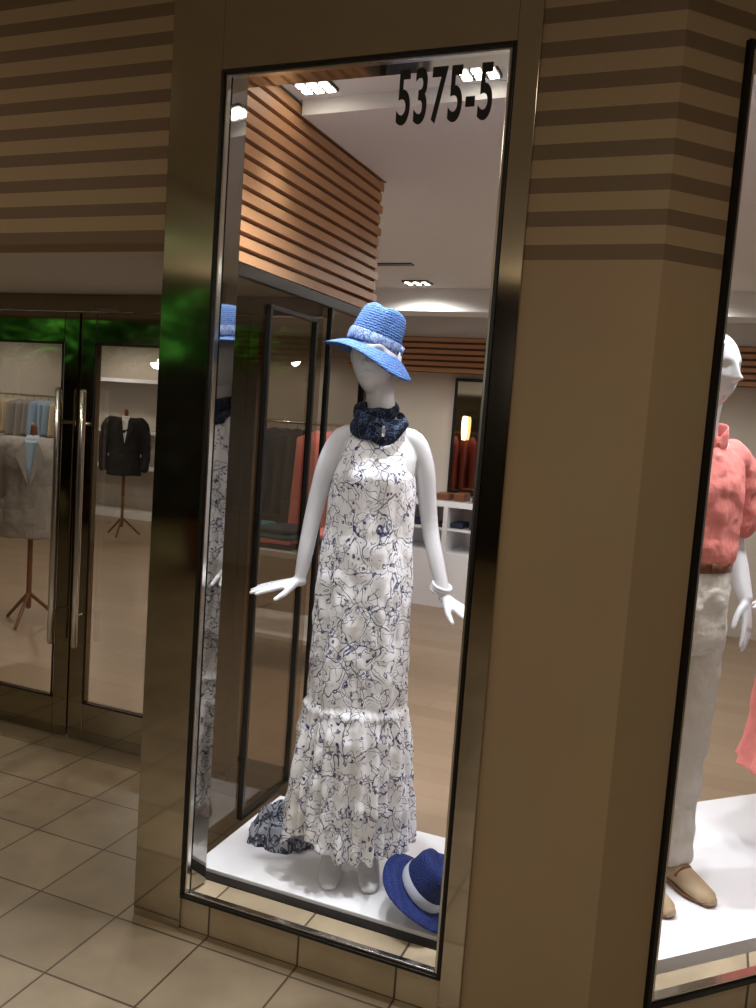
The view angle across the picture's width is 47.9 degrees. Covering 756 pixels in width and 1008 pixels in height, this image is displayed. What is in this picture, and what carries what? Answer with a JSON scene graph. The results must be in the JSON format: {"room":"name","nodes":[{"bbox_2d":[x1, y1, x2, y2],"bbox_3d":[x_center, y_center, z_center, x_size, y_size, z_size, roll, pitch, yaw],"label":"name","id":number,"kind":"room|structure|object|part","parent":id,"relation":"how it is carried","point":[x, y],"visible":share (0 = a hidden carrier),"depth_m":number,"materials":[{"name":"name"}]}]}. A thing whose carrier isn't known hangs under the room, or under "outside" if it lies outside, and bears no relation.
{"room":"shopping mall corridor","nodes":[
{"label":"shopping mall corridor","id":0,"kind":"room"},
{"bbox_2d":[0,342,64,503],"bbox_3d":[-5.894,-1.067,9.524,0.100,2.660,7.100,6,6,21],"label":"wall","id":1,"kind":"structure","parent":0,"point":[25,368],"depth_m":11.83,"materials":[{"name":"white paint"}]},
{"bbox_2d":[0,0,174,252],"bbox_3d":[-3.997,-1.705,3.864,7.430,1.120,0.120,6,6,21],"label":"wall","id":2,"kind":"structure","parent":0,"point":[85,85],"depth_m":2.59,"materials":[{"name":"brown wood"}]},
{"bbox_2d":[134,0,545,1007],"bbox_3d":[-0.141,-0.242,2.401,1.070,3.200,0.132,6,6,21],"label":"trim","id":3,"kind":"structure","parent":2,"relation":"attached to","point":[210,37],"depth_m":2.39,"materials":[{"name":"brown metal"}]},
{"bbox_2d":[184,46,512,974],"bbox_3d":[-0.129,0.039,2.358,0.820,2.423,0.020,6,6,21],"label":"bead","id":4,"kind":"object","parent":2,"relation":"attached to","point":[503,50],"visible":0.94,"depth_m":2.42,"materials":[{"name":"metal"}]},
{"bbox_2d":[180,40,517,980],"bbox_3d":[-0.129,0.039,2.358,0.840,2.443,0.036,6,6,21],"label":"frame","id":5,"kind":"object","parent":2,"relation":"attached to","point":[505,43],"visible":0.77,"depth_m":2.31,"materials":[{"name":"black metal"}]},
{"label":"pane","id":6,"kind":"object","parent":2,"relation":"attached to","visible":0},
{"bbox_2d":[395,62,493,125],"bbox_3d":[0.168,-1.042,2.163,0.255,0.142,0.002,6,6,21],"label":"number sign","id":7,"kind":"object","parent":6,"relation":"attached to","point":[441,71],"depth_m":2.16,"materials":[{"name":"black plastic"}]},
{"bbox_2d":[0,251,336,311],"bbox_3d":[-3.731,-1.499,4.537,7.470,0.620,1.300,6,6,21],"label":"wall","id":8,"kind":"structure","parent":0,"point":[109,273],"depth_m":3.24,"materials":[{"name":"paint"}]},
{"bbox_2d":[239,85,384,308],"bbox_3d":[-0.253,-1.129,3.170,0.040,0.642,1.320,6,6,21],"label":"cladding","id":9,"kind":"object","parent":8,"relation":"attached to","point":[310,218],"visible":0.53,"depth_m":3.10,"materials":[{"name":"brown wood"}]},
{"bbox_2d":[190,79,247,889],"bbox_3d":[-0.485,-0.012,2.556,0.026,2.435,0.069,6,6,21],"label":"mirror","id":10,"kind":"object","parent":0,"point":[239,87],"depth_m":2.54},
{"bbox_2d":[96,335,354,510],"bbox_3d":[0.731,-0.705,10.657,11.400,2.660,0.100,6,6,21],"label":"wall","id":11,"kind":"structure","parent":0,"point":[290,355],"depth_m":11.45,"materials":[{"name":"white paint"}]},
{"bbox_2d":[292,81,338,94],"bbox_3d":[-0.208,-1.389,2.831,0.130,0.015,0.090,6,6,21],"label":"recessed light","id":12,"kind":"object","parent":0,"point":[323,86],"depth_m":2.82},
{"bbox_2d":[0,514,755,1007],"bbox_3d":[-2.558,1.149,3.412,19.000,0.102,16.000,6,6,21],"label":"floor","id":13,"kind":"structure","parent":0,"point":[71,934],"depth_m":3.56,"materials":[{"name":"tile"}]},
{"bbox_2d":[0,423,61,629],"bbox_3d":[-2.451,0.146,5.950,0.601,1.419,0.361,4,6,0],"label":"dress form","id":14,"kind":"object","parent":13,"relation":"on","point":[26,463],"visible":0.62,"depth_m":5.88,"materials":[{"name":"grey fabric"}]},
{"bbox_2d":[0,392,62,437],"bbox_3d":[-4.363,-0.529,10.401,1.824,1.634,0.523,6,6,21],"label":"clothing rack","id":15,"kind":"object","parent":13,"relation":"on","point":[17,416],"visible":0.62,"depth_m":10.13,"materials":[{"name":"fabric"}]},
{"bbox_2d":[98,409,150,537],"bbox_3d":[-3.089,-0.378,10.281,0.596,1.539,0.367,4,6,1],"label":"dress form","id":16,"kind":"object","parent":13,"relation":"on","point":[125,438],"visible":1,"depth_m":10.21,"materials":[{"name":"grey fabric"}]},
{"bbox_2d":[95,377,157,521],"bbox_3d":[-3.507,-0.788,12.081,1.780,1.947,0.380,6,6,21],"label":"shelf unit","id":17,"kind":"object","parent":13,"relation":"on","point":[106,510],"visible":0.09,"depth_m":11.95,"materials":[{"name":"white laminate"}]},
{"bbox_2d":[0,293,327,794],"bbox_3d":[-1.287,0.096,3.913,2.170,2.078,0.050,6,6,21],"label":"door frame","id":18,"kind":"structure","parent":13,"relation":"on","point":[265,776],"depth_m":3.63,"materials":[{"name":"brown metal"}]},
{"bbox_2d":[0,310,82,735],"bbox_3d":[-1.815,0.072,4.125,0.875,1.990,0.040,6,6,21],"label":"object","id":19,"kind":"structure","parent":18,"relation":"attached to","point":[17,706],"depth_m":3.98,"materials":[{"name":"brown metal"}]},
{"bbox_2d":[0,340,64,696],"bbox_3d":[-1.822,0.054,4.101,0.705,1.670,0.006,6,6,21],"label":"bead","id":20,"kind":"object","parent":19,"relation":"attached to","point":[62,343],"visible":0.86,"depth_m":3.99},
{"bbox_2d":[47,387,68,643],"bbox_3d":[-1.477,0.059,3.930,0.030,1.189,0.084,6,6,21],"label":"door handle","id":21,"kind":"object","parent":19,"relation":"attached to","point":[58,391],"depth_m":3.89,"materials":[{"name":"metal"}]},
{"bbox_2d":[67,312,250,776],"bbox_3d":[-0.996,0.162,3.800,0.875,1.990,0.040,6,6,21],"label":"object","id":22,"kind":"structure","parent":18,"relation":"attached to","point":[107,728],"depth_m":3.79,"materials":[{"name":"brown metal"}]},
{"bbox_2d":[70,389,91,648],"bbox_3d":[-1.347,0.074,3.879,0.030,1.189,0.084,6,6,21],"label":"door handle","id":23,"kind":"object","parent":22,"relation":"attached to","point":[83,393],"depth_m":3.84,"materials":[{"name":"metal"}]},
{"bbox_2d":[82,344,158,717],"bbox_3d":[-1.003,0.143,3.777,0.705,1.670,0.006,6,6,21],"label":"bead","id":24,"kind":"object","parent":22,"relation":"attached to","point":[96,345],"visible":0.43,"depth_m":3.89},
{"bbox_2d":[254,520,324,644],"bbox_3d":[-0.599,0.579,5.608,0.900,0.884,0.600,6,6,21],"label":"display table","id":25,"kind":"object","parent":13,"relation":"on","point":[280,540],"visible":0.27,"depth_m":5.37,"materials":[{"name":"white laminate"}]},
{"bbox_2d":[257,419,343,607],"bbox_3d":[-0.452,0.141,6.707,1.162,1.564,0.523,6,6,21],"label":"clothing rack","id":26,"kind":"object","parent":13,"relation":"on","point":[284,447],"visible":0.28,"depth_m":6.63,"materials":[{"name":"fabric"}]},
{"bbox_2d":[236,262,365,820],"bbox_3d":[-0.351,0.223,3.282,0.030,2.078,1.275,6,6,21],"label":"frame","id":27,"kind":"object","parent":13,"relation":"on","point":[246,272],"visible":0.49,"depth_m":3.25,"materials":[{"name":"black metal"}]},
{"bbox_2d":[181,879,439,1007],"bbox_3d":[-0.200,1.300,2.530,0.840,0.105,0.110,6,6,21],"label":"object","id":28,"kind":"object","parent":13,"relation":"on","point":[407,987],"depth_m":2.49,"materials":[{"name":"tile"}]},
{"bbox_2d":[206,871,436,949],"bbox_3d":[-0.157,1.294,2.594,0.990,0.105,0.037,6,6,21],"label":"threshold","id":29,"kind":"object","parent":13,"relation":"on","point":[353,920],"visible":0.07,"depth_m":2.59,"materials":[{"name":"black metal"}]},
{"bbox_2d":[206,796,444,940],"bbox_3d":[-0.039,1.268,2.884,0.990,0.117,0.590,6,6,21],"label":"display platform","id":30,"kind":"object","parent":13,"relation":"on","point":[295,875],"visible":0.16,"depth_m":2.75,"materials":[{"name":"white laminate"}]},
{"bbox_2d":[247,799,313,854],"bbox_3d":[-0.327,1.110,2.980,0.279,0.138,0.200,6,6,21],"label":"scarf","id":31,"kind":"object","parent":30,"relation":"on","point":[265,830],"visible":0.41,"depth_m":2.92,"materials":[{"name":"fabric"}]},
{"bbox_2d":[249,341,464,892],"bbox_3d":[-0.036,0.321,2.726,0.740,1.795,0.297,4,6,0],"label":"mannequin","id":32,"kind":"object","parent":30,"relation":"on","point":[378,384],"visible":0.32,"depth_m":2.68},
{"bbox_2d":[280,431,416,867],"bbox_3d":[-0.046,0.424,2.741,0.440,1.401,0.364,4,6,3],"label":"dress","id":33,"kind":"object","parent":32,"relation":"attached to","point":[350,794],"visible":0.93,"depth_m":2.63,"materials":[{"name":"white fabric"}]},
{"bbox_3d":[-0.093,1.204,2.872,0.160,0.005,0.160,4,5,0],"label":"plate","id":34,"kind":"part","parent":32,"relation":"part of","materials":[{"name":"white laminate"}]},
{"bbox_2d":[323,302,410,381],"bbox_3d":[-0.028,-0.505,2.651,0.287,0.234,0.320,7,6,29],"label":"hat","id":35,"kind":"object","parent":32,"relation":"on","point":[375,323],"visible":0.93,"depth_m":2.56,"materials":[{"name":"blue fabric"}]},
{"bbox_2d":[350,401,408,445],"bbox_3d":[0.006,-0.257,2.658,0.187,0.145,0.172,8,7,34],"label":"scarf","id":36,"kind":"object","parent":32,"relation":"attached to","point":[379,425],"visible":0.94,"depth_m":2.60,"materials":[{"name":"blue fabric"}]},
{"bbox_2d":[381,426,384,436],"bbox_3d":[0.016,-0.219,2.562,0.012,0.034,0.011,7,6,29],"label":"pendant","id":37,"kind":"object","parent":36,"relation":"attached to","point":[383,427],"depth_m":2.56,"materials":[{"name":"silver metal"}]},
{"bbox_2d":[429,580,452,596],"bbox_3d":[0.200,0.267,2.702,0.074,0.051,0.074,4,6,0],"label":"bracelet","id":38,"kind":"object","parent":32,"relation":"on","point":[434,588],"visible":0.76,"depth_m":2.67,"materials":[{"name":"white plastic"}]},
{"bbox_2d":[382,848,443,933],"bbox_3d":[0.131,1.148,2.581,0.232,0.202,0.287,6,6,18],"label":"hat","id":39,"kind":"object","parent":30,"relation":"on","point":[413,885],"visible":0.68,"depth_m":2.50,"materials":[{"name":"blue fabric"}]},
{"bbox_2d":[411,492,472,607],"bbox_3d":[1.071,0.437,7.599,2.700,1.021,0.550,6,6,21],"label":"counter","id":40,"kind":"object","parent":13,"relation":"on","point":[454,510],"depth_m":7.57,"materials":[{"name":"white laminate"}]},
{"bbox_2d":[460,0,750,1007],"bbox_3d":[0.585,-0.168,2.169,0.459,3.200,0.214,6,6,21],"label":"pillar","id":41,"kind":"structure","parent":13,"relation":"on","point":[638,105],"depth_m":2.10,"materials":[{"name":"brown paint"}]},
{"bbox_2d":[656,794,755,974],"bbox_3d":[1.171,1.339,3.047,1.620,0.117,0.810,2,6,-23],"label":"display platform","id":42,"kind":"object","parent":13,"relation":"on","point":[724,844],"visible":0.2,"depth_m":2.82,"materials":[{"name":"white laminate"}]},
{"bbox_2d":[662,334,755,918],"bbox_3d":[0.999,0.372,2.745,0.602,1.836,0.311,1,6,-26],"label":"mannequin","id":43,"kind":"object","parent":42,"relation":"on","point":[731,504],"visible":0.3,"depth_m":2.73},
{"bbox_3d":[1.649,0.402,3.135,0.733,1.795,0.289,2,6,-18],"label":"mannequin","id":44,"kind":"object","parent":42,"relation":"on","visible":0},
{"bbox_2d":[735,677,755,775],"bbox_3d":[1.657,0.408,3.149,0.536,1.182,0.452,2,6,-18],"label":"dress","id":45,"kind":"object","parent":44,"relation":"attached to","point":[746,749],"visible":1,"depth_m":3.17,"materials":[{"name":"fabric"}]},
{"bbox_2d":[282,65,508,99],"bbox_3d":[0.403,-1.347,2.447,1.659,0.058,0.500,6,6,21],"label":"ceiling beam","id":46,"kind":"structure","parent":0,"point":[368,85],"depth_m":2.79,"materials":[{"name":"white paint"}]},
{"bbox_2d":[461,416,467,439],"bbox_3d":[0.809,-0.706,7.906,0.058,0.220,0.085,6,6,21],"label":"wall lamp","id":47,"kind":"object","parent":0,"point":[464,428],"depth_m":7.87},
{"bbox_2d":[458,66,502,80],"bbox_3d":[0.310,-1.333,2.626,0.130,0.015,0.090,6,6,21],"label":"recessed light","id":48,"kind":"object","parent":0,"point":[469,74],"depth_m":2.63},
{"bbox_2d":[272,72,755,337],"bbox_3d":[-0.625,-1.834,7.057,11.300,0.100,7.434,6,6,21],"label":"ceiling","id":49,"kind":"structure","parent":0,"point":[440,178],"depth_m":3.66,"materials":[{"name":"white paint"}]},
{"bbox_2d":[377,263,413,265],"bbox_3d":[-0.281,-1.634,5.799,1.100,0.010,0.070,6,6,21],"label":"ceiling slot","id":50,"kind":"object","parent":49,"relation":"in","point":[378,264],"depth_m":5.63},
{"bbox_2d":[401,280,432,284],"bbox_3d":[0.291,-1.634,6.287,0.200,0.015,0.140,6,6,21],"label":"recessed light","id":51,"kind":"object","parent":49,"relation":"in","point":[409,282],"depth_m":6.25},
{"bbox_2d":[327,288,755,322],"bbox_3d":[1.883,-1.431,6.145,5.890,0.170,0.300,6,6,21],"label":"ceiling beam","id":52,"kind":"structure","parent":49,"relation":"attached to","point":[409,302],"depth_m":6.52,"materials":[{"name":"white paint"}]},
{"bbox_2d":[352,372,755,639],"bbox_3d":[2.378,-0.272,7.428,5.700,2.648,0.100,6,6,21],"label":"wall","id":53,"kind":"structure","parent":0,"point":[427,401],"depth_m":8.04,"materials":[{"name":"beige paint"}]},
{"bbox_2d":[447,378,482,495],"bbox_3d":[0.914,-0.614,7.924,0.480,1.090,0.028,6,6,21],"label":"wall mirror","id":54,"kind":"object","parent":53,"relation":"attached to","point":[468,392],"depth_m":7.95,"materials":[{"name":"mirror"}]},
{"bbox_2d":[348,316,755,387],"bbox_3d":[2.395,-1.305,7.199,5.690,0.549,0.179,6,6,21],"label":"bulkhead","id":55,"kind":"object","parent":53,"relation":"attached to","point":[432,344],"visible":0.19,"depth_m":7.80,"materials":[{"name":"orange wood"}]},
{"bbox_2d":[747,0,755,72],"bbox_3d":[2.351,-0.106,2.836,3.418,3.200,0.120,2,6,-23],"label":"wall","id":56,"kind":"structure","parent":0,"point":[751,33],"depth_m":2.01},
{"bbox_2d":[643,38,755,1007],"bbox_3d":[1.504,0.138,2.449,1.566,2.450,0.044,2,6,-23],"label":"frame","id":57,"kind":"object","parent":56,"relation":"attached to","point":[751,43],"visible":0.57,"depth_m":2.12,"materials":[{"name":"black metal"}]},
{"bbox_2d":[651,48,755,1003],"bbox_3d":[1.501,0.138,2.445,1.534,2.421,0.028,2,6,-23],"label":"bead","id":58,"kind":"object","parent":56,"relation":"attached to","point":[738,975],"visible":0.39,"depth_m":2.20,"materials":[{"name":"metal"}]},
{"bbox_2d":[654,951,755,1007],"bbox_3d":[1.397,1.404,2.609,1.568,0.110,0.100,2,6,-23],"label":"baseboard","id":59,"kind":"structure","parent":56,"relation":"attached to","point":[744,996],"depth_m":2.40,"materials":[{"name":"tile"}]}
]}

